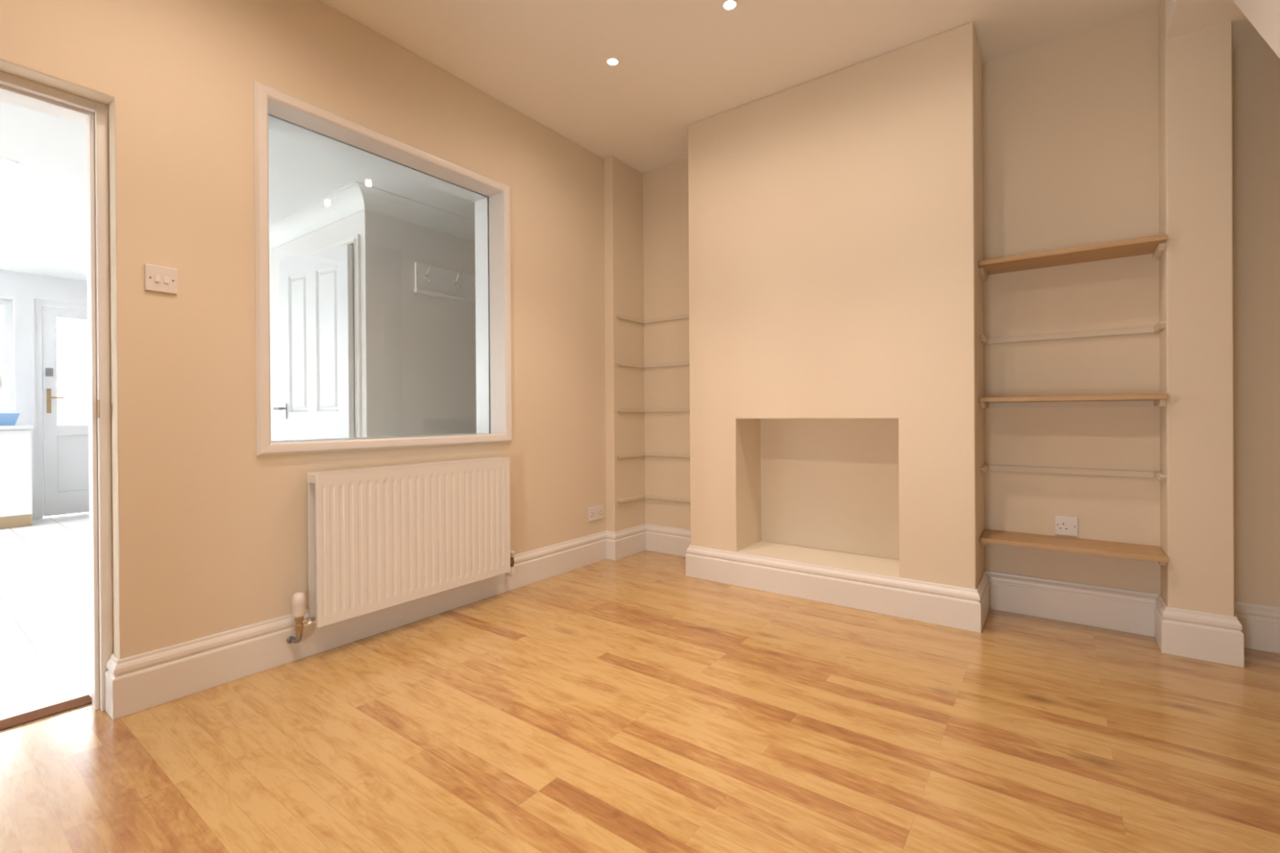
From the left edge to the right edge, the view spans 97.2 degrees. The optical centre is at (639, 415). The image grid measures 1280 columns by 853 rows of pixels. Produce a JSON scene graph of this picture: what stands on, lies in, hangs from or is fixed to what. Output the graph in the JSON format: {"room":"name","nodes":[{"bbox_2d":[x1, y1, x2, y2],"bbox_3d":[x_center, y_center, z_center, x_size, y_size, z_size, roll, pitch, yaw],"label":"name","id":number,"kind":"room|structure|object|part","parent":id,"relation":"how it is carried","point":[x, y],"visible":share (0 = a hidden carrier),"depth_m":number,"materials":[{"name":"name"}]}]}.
{"room":"living room","nodes":[
{"label":"living room","id":0,"kind":"room"},
{"bbox_2d":[0,269,87,519],"bbox_3d":[-6.372,-0.181,4.897,0.250,2.360,3.347,0,0,37],"label":"wall","id":1,"kind":"structure","parent":0,"point":[20,287],"depth_m":5.39,"materials":[{"name":"white paint"}]},
{"bbox_2d":[0,298,13,409],"bbox_3d":[-6.631,-0.573,4.558,0.060,1.050,2.100,0,0,37],"label":"window","id":2,"kind":"structure","parent":1,"relation":"in","point":[7,308],"depth_m":5.36,"materials":[{"name":"white"}]},
{"bbox_2d":[34,298,88,519],"bbox_3d":[-5.615,-0.068,5.776,0.161,2.120,0.800,0,0,37],"label":"door","id":3,"kind":"structure","parent":1,"relation":"in","point":[62,451],"depth_m":5.55,"materials":[{"name":"white wood"}]},
{"bbox_3d":[-5.732,-0.147,5.542,0.071,0.240,0.125,0,0,37],"label":"handle","id":4,"kind":"part","parent":3,"relation":"part of","materials":[{"name":"gold metal"}]},
{"bbox_3d":[-5.626,0.472,5.788,0.025,0.560,0.490,0,0,37],"label":"panel","id":5,"kind":"part","parent":3,"relation":"part of","materials":[{"name":"white wood"}]},
{"bbox_2d":[0,100,475,280],"bbox_3d":[-3.140,-1.482,4.767,5.310,0.200,6.800,0,0,37],"label":"ceiling","id":6,"kind":"structure","parent":0,"point":[43,197],"depth_m":3.38,"materials":[{"name":"white paint"}]},
{"bbox_2d":[0,157,21,164],"bbox_3d":[-3.408,-1.376,3.051,0.088,0.008,0.088,0,0,37],"label":"recessed light","id":7,"kind":"object","parent":6,"relation":"in","point":[7,161],"visible":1,"depth_m":3.05,"materials":[{"name":"silver metal"}]},
{"bbox_2d":[0,0,606,659],"bbox_3d":[-0.843,-0.383,3.200,0.240,2.700,6.600,0,0,37],"label":"wall","id":8,"kind":"structure","parent":0,"point":[210,533],"depth_m":2.10,"materials":[{"name":"paint"}]},
{"bbox_2d":[0,71,113,711],"bbox_3d":[-2.074,-0.026,1.595,0.168,2.011,0.831,0,0,37],"label":"door frame","id":9,"kind":"structure","parent":8,"relation":"in","point":[14,90],"depth_m":1.87,"materials":[{"name":"white wood"}]},
{"bbox_3d":[-1.787,-0.023,1.862,0.026,0.060,0.002,0,0,37],"label":"strike plate","id":10,"kind":"part","parent":9,"relation":"part of","materials":[{"name":"gold metal"}]},
{"bbox_2d":[144,263,177,294],"bbox_3d":[-1.631,-0.465,1.923,0.014,0.088,0.086,0,0,37],"label":"light switch","id":11,"kind":"object","parent":8,"relation":"attached to","point":[157,278],"visible":1,"depth_m":1.92,"materials":[{"name":"white plastic"}]},
{"bbox_2d":[155,274,159,282],"bbox_3d":[-1.634,-0.465,1.911,0.006,0.024,0.012,0,0,37],"label":"rocker switch","id":12,"kind":"object","parent":11,"relation":"attached to","point":[157,276],"depth_m":1.91,"materials":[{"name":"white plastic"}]},
{"bbox_2d":[164,275,168,283],"bbox_3d":[-1.620,-0.466,1.930,0.006,0.024,0.012,0,0,37],"label":"rocker switch","id":13,"kind":"object","parent":11,"relation":"attached to","point":[166,277],"depth_m":1.93,"materials":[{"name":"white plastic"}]},
{"bbox_2d":[105,524,645,719],"bbox_3d":[-0.858,0.876,2.953,0.176,0.183,2.830,0,0,37],"label":"baseboard","id":14,"kind":"structure","parent":8,"relation":"attached to","point":[139,682],"depth_m":2.20,"materials":[{"name":"white wood"}]},
{"bbox_2d":[253,80,511,455],"bbox_3d":[-1.188,-0.565,2.719,0.264,1.427,1.247,0,0,37],"label":"window","id":15,"kind":"structure","parent":8,"relation":"in","point":[273,108],"depth_m":2.71,"materials":[{"name":"white wood"}]},
{"bbox_2d":[286,457,515,644],"bbox_3d":[-1.022,0.559,2.636,0.107,0.667,1.119,0,0,37],"label":"radiator","id":16,"kind":"object","parent":8,"relation":"attached to","point":[384,537],"visible":1,"depth_m":2.50,"materials":[{"name":"white metal"}]},
{"bbox_3d":[-1.042,0.532,2.660,0.016,0.608,0.975,0,0,37],"label":"panel","id":17,"kind":"part","parent":16,"relation":"part of","materials":[{"name":"white metal"}]},
{"bbox_2d":[306,457,510,475],"bbox_3d":[-1.016,0.229,2.638,0.089,0.006,0.973,0,0,37],"label":"grille","id":18,"kind":"object","parent":16,"relation":"attached to","point":[464,463],"depth_m":2.57,"materials":[{"name":"white metal"}]},
{"bbox_2d":[588,505,603,521],"bbox_3d":[-0.289,0.643,3.729,0.014,0.088,0.147,0,0,37],"label":"double socket","id":19,"kind":"object","parent":8,"relation":"attached to","point":[596,513],"visible":1,"depth_m":3.72,"materials":[{"name":"white plastic"}]},
{"bbox_2d":[269,208,476,440],"bbox_3d":[-2.429,-0.211,6.258,4.470,2.360,3.573,0,0,37],"label":"wall","id":20,"kind":"structure","parent":0,"point":[418,350],"depth_m":3.77,"materials":[{"name":"white paint"}]},
{"bbox_2d":[273,234,361,439],"bbox_3d":[-2.119,-0.079,3.751,0.880,2.105,0.331,0,0,37],"label":"door","id":21,"kind":"structure","parent":20,"relation":"in","point":[317,286],"depth_m":3.64,"materials":[{"name":"white wood"}]},
{"bbox_3d":[-2.438,-0.032,3.821,0.061,0.105,0.058,0,0,30],"label":"handle","id":22,"kind":"part","parent":21,"relation":"part of","materials":[{"name":"silver metal"}]},
{"bbox_3d":[-2.099,-0.079,3.778,0.880,2.105,0.024,0,0,37],"label":"architrave","id":23,"kind":"part","parent":21,"relation":"part of","materials":[{"name":"white wood"}]},
{"bbox_2d":[269,181,475,249],"bbox_3d":[-2.455,-1.335,6.139,4.579,0.110,3.582,0,0,37],"label":"trim","id":24,"kind":"structure","parent":20,"relation":"attached to","point":[356,197],"depth_m":3.75,"materials":[{"name":"white paint"}]},
{"bbox_2d":[413,262,475,303],"bbox_3d":[-1.218,-0.925,4.081,0.073,0.200,0.863,0,0,37],"label":"coat rack","id":25,"kind":"object","parent":20,"relation":"attached to","point":[430,280],"visible":0.52,"depth_m":3.92,"materials":[{"name":"white wood"}]},
{"bbox_3d":[-1.233,-0.838,4.093,0.034,0.026,0.863,0,0,37],"label":"moulding","id":26,"kind":"part","parent":25,"relation":"part of","materials":[{"name":"white paint"}]},
{"bbox_2d":[603,155,644,532],"bbox_3d":[-0.099,-0.390,3.939,0.076,2.700,0.366,0,0,37],"label":"wall","id":27,"kind":"structure","parent":0,"point":[623,184],"depth_m":3.86,"materials":[{"name":"paint"}]},
{"bbox_2d":[0,512,1279,852],"bbox_3d":[-1.460,1.000,3.543,9.450,0.060,6.800,0,0,37],"label":"floor","id":28,"kind":"structure","parent":0,"point":[634,703],"depth_m":1.70,"materials":[{"name":"brown wood"}]},
{"bbox_2d":[0,429,32,528],"bbox_3d":[-5.819,0.560,4.992,0.519,0.869,0.548,0,0,37],"label":"base cabinet","id":29,"kind":"object","parent":28,"relation":"on","point":[15,446],"visible":0.93,"depth_m":4.98,"materials":[{"name":"white wood"}]},
{"bbox_2d":[0,694,92,731],"bbox_3d":[-2.118,0.977,1.635,0.082,0.006,0.769,0,0,37],"label":"threshold","id":30,"kind":"object","parent":28,"relation":"on","point":[7,723],"depth_m":1.85,"materials":[{"name":"brown wood"}]},
{"bbox_2d":[1232,0,1279,58],"bbox_3d":[1.667,-0.269,0.632,0.948,2.441,2.716,0,0,37],"label":"staircase","id":31,"kind":"structure","parent":28,"relation":"on","point":[1264,15],"depth_m":1.64,"materials":[{"name":"white paint"}]},
{"bbox_3d":[-6.473,0.566,4.108,0.519,0.869,0.548,0,0,37],"label":"base cabinet","id":32,"kind":"object","parent":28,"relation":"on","visible":0},
{"bbox_2d":[0,425,34,430],"bbox_3d":[-6.138,0.111,4.547,0.539,0.035,1.660,0,0,37],"label":"countertop","id":33,"kind":"structure","parent":32,"relation":"on","point":[14,427],"depth_m":4.97,"materials":[{"name":"white"}]},
{"bbox_2d":[0,373,1,389],"bbox_3d":[-5.796,-0.151,5.124,0.217,0.482,0.087,0,0,37],"label":"tap","id":34,"kind":"object","parent":33,"relation":"on","point":[0,373],"visible":0.59,"depth_m":5.05,"materials":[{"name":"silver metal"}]},
{"bbox_2d":[0,413,19,426],"bbox_3d":[-5.731,0.034,4.980,0.320,0.110,0.320,0,0,37],"label":"bowl","id":35,"kind":"object","parent":33,"relation":"on","point":[6,419],"visible":1,"depth_m":4.97,"materials":[{"name":"blue plastic"}]},
{"bbox_2d":[319,0,1159,173],"bbox_3d":[0.139,-1.794,1.256,4.140,0.120,4.660,0,0,37],"label":"ceiling","id":36,"kind":"structure","parent":0,"point":[683,63],"depth_m":2.63,"materials":[{"name":"white paint"}]},
{"bbox_2d":[605,57,620,66],"bbox_3d":[-0.134,-1.736,2.764,0.072,0.008,0.072,0,0,37],"label":"recessed light","id":37,"kind":"object","parent":36,"relation":"in","point":[612,61],"visible":1,"depth_m":2.76,"materials":[{"name":"white paint"}]},
{"bbox_2d":[720,0,737,10],"bbox_3d":[0.379,-1.739,2.385,0.072,0.008,0.072,0,0,37],"label":"recessed light","id":38,"kind":"object","parent":36,"relation":"in","point":[729,5],"visible":1,"depth_m":2.38,"materials":[{"name":"white paint"}]},
{"bbox_2d":[688,22,984,589],"bbox_3d":[1.001,-0.395,3.092,1.478,2.700,0.380,0,0,37],"label":"wall","id":39,"kind":"structure","parent":0,"point":[836,304],"depth_m":2.89,"materials":[{"name":"paint"}]},
{"bbox_2d":[736,541,899,577],"bbox_3d":[0.990,0.772,3.079,0.856,0.005,0.339,0,0,37],"label":"hearth","id":40,"kind":"object","parent":39,"relation":"on","point":[846,561],"depth_m":3.05,"materials":[{"name":"beige paint"}]},
{"bbox_2d":[644,524,1159,636],"bbox_3d":[1.017,0.864,3.076,2.734,0.183,0.402,0,0,37],"label":"baseboard","id":41,"kind":"structure","parent":39,"relation":"attached to","point":[948,606],"depth_m":2.70,"materials":[{"name":"white wood"}]},
{"bbox_2d":[642,7,1160,594],"bbox_3d":[1.163,-0.397,3.302,2.862,2.700,0.150,0,0,37],"label":"wall","id":42,"kind":"structure","parent":0,"point":[1070,123],"depth_m":2.63,"materials":[{"name":"paint"}]},
{"bbox_2d":[615,314,688,324],"bbox_3d":[0.177,-0.671,3.736,0.611,0.021,0.322,0,0,37],"label":"support","id":43,"kind":"object","parent":42,"relation":"attached to","point":[621,317],"visible":0.56,"depth_m":3.90,"materials":[{"name":"beige paint"}]},
{"bbox_2d":[616,361,689,368],"bbox_3d":[0.179,-0.353,3.737,0.611,0.021,0.322,0,0,37],"label":"support","id":44,"kind":"object","parent":42,"relation":"attached to","point":[618,363],"visible":0.55,"depth_m":3.90,"materials":[{"name":"beige paint"}]},
{"bbox_2d":[616,452,689,457],"bbox_3d":[0.183,0.272,3.739,0.611,0.021,0.322,0,0,37],"label":"support","id":45,"kind":"object","parent":42,"relation":"attached to","point":[625,455],"visible":0.51,"depth_m":3.90,"materials":[{"name":"beige paint"}]},
{"bbox_2d":[616,408,689,412],"bbox_3d":[0.181,-0.039,3.738,0.611,0.021,0.322,0,0,37],"label":"support","id":46,"kind":"object","parent":42,"relation":"attached to","point":[674,409],"visible":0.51,"depth_m":3.90,"materials":[{"name":"beige paint"}]},
{"bbox_2d":[617,494,690,502],"bbox_3d":[0.185,0.575,3.739,0.611,0.021,0.322,0,0,37],"label":"support","id":47,"kind":"object","parent":42,"relation":"attached to","point":[673,499],"visible":0.54,"depth_m":3.90,"materials":[{"name":"beige paint"}]},
{"bbox_2d":[1054,515,1078,536],"bbox_3d":[1.971,0.509,2.609,0.086,0.088,0.014,0,0,37],"label":"socket","id":48,"kind":"object","parent":42,"relation":"attached to","point":[1064,526],"visible":1,"depth_m":2.61,"materials":[{"name":"white plastic"}]},
{"bbox_2d":[978,242,1165,280],"bbox_3d":[1.911,-0.684,2.538,0.647,0.027,0.185,0,0,37],"label":"support","id":49,"kind":"object","parent":42,"relation":"attached to","point":[1160,249],"visible":1,"depth_m":2.38,"materials":[{"name":"beige paint"}]},
{"bbox_2d":[977,234,1167,275],"bbox_3d":[1.894,-0.708,2.515,0.644,0.021,0.239,0,0,37],"label":"shelf board","id":50,"kind":"object","parent":49,"relation":"on","point":[1146,245],"visible":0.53,"depth_m":2.46,"materials":[{"name":"brown wood"}]},
{"bbox_2d":[979,320,1165,344],"bbox_3d":[1.913,-0.369,2.538,0.647,0.027,0.185,0,0,37],"label":"support","id":51,"kind":"object","parent":42,"relation":"attached to","point":[1160,326],"visible":1,"depth_m":2.57,"materials":[{"name":"beige paint"}]},
{"bbox_2d":[979,399,1166,408],"bbox_3d":[1.915,-0.052,2.539,0.647,0.027,0.185,0,0,37],"label":"support","id":52,"kind":"object","parent":42,"relation":"attached to","point":[1161,402],"visible":0.98,"depth_m":2.57,"materials":[{"name":"beige paint"}]},
{"bbox_2d":[978,394,1168,402],"bbox_3d":[1.898,-0.076,2.517,0.644,0.021,0.239,0,0,37],"label":"shelf board","id":53,"kind":"object","parent":52,"relation":"on","point":[1128,397],"visible":0.88,"depth_m":2.41,"materials":[{"name":"brown wood"}]},
{"bbox_2d":[980,464,1166,481],"bbox_3d":[1.917,0.255,2.540,0.647,0.027,0.185,0,0,37],"label":"support","id":54,"kind":"object","parent":42,"relation":"attached to","point":[1158,476],"visible":1,"depth_m":2.57,"materials":[{"name":"beige paint"}]},
{"bbox_2d":[980,542,1166,565],"bbox_3d":[1.919,0.597,2.541,0.647,0.027,0.185,0,0,37],"label":"support","id":55,"kind":"object","parent":42,"relation":"attached to","point":[981,543],"visible":0.16,"depth_m":2.30,"materials":[{"name":"beige paint"}]},
{"bbox_2d":[979,528,1168,563],"bbox_3d":[1.903,0.573,2.519,0.644,0.021,0.239,0,0,37],"label":"shelf board","id":56,"kind":"object","parent":55,"relation":"on","point":[1108,548],"visible":1,"depth_m":2.47,"materials":[{"name":"brown wood"}]},
{"bbox_2d":[1158,0,1234,616],"bbox_3d":[2.277,-0.401,2.329,0.187,2.700,0.309,0,0,37],"label":"wall pillar","id":57,"kind":"structure","parent":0,"point":[1195,100],"depth_m":2.21,"materials":[{"name":"paint"}]},
{"bbox_2d":[1154,594,1244,667],"bbox_3d":[2.264,0.857,2.304,0.230,0.183,0.279,0,0,37],"label":"baseboard","id":58,"kind":"structure","parent":57,"relation":"attached to","point":[1193,634],"depth_m":2.20,"materials":[{"name":"white wood"}]},
{"bbox_2d":[1164,0,1266,51],"bbox_3d":[2.288,-1.625,1.595,1.088,0.248,1.460,0,0,37],"label":"ceiling","id":59,"kind":"structure","parent":0,"point":[1183,17],"depth_m":2.14,"materials":[{"name":"white paint"}]},
{"bbox_2d":[1231,41,1279,606],"bbox_3d":[2.821,-0.405,2.150,0.901,2.700,0.150,0,0,37],"label":"wall","id":60,"kind":"structure","parent":0,"point":[1255,68],"depth_m":2.29,"materials":[{"name":"paint"}]},
{"bbox_2d":[1234,600,1279,653],"bbox_3d":[2.778,0.855,2.084,0.900,0.183,0.022,0,0,37],"label":"baseboard","id":61,"kind":"structure","parent":60,"relation":"attached to","point":[1260,624],"depth_m":2.28,"materials":[{"name":"white wood"}]},
{"label":"outside","id":62,"kind":"structure","parent":0,"visible":0},
{"bbox_3d":[-9.218,1.123,6.548,6.300,0.100,11.000,0,0,37],"label":"floor","id":63,"kind":"structure","parent":62,"visible":0},
{"bbox_2d":[0,396,88,425],"bbox_3d":[-8.267,0.410,7.207,0.250,1.310,7.200,0,0,37],"label":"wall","id":64,"kind":"structure","parent":63,"relation":"on","point":[70,411],"depth_m":7.70,"materials":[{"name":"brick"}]},
{"bbox_2d":[0,361,88,397],"bbox_3d":[-9.064,0.200,8.036,1.064,1.958,5.296,0,0,37],"label":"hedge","id":65,"kind":"object","parent":63,"relation":"on","point":[71,382],"visible":0.04,"depth_m":8.35,"materials":[{"name":"white"}]}
]}

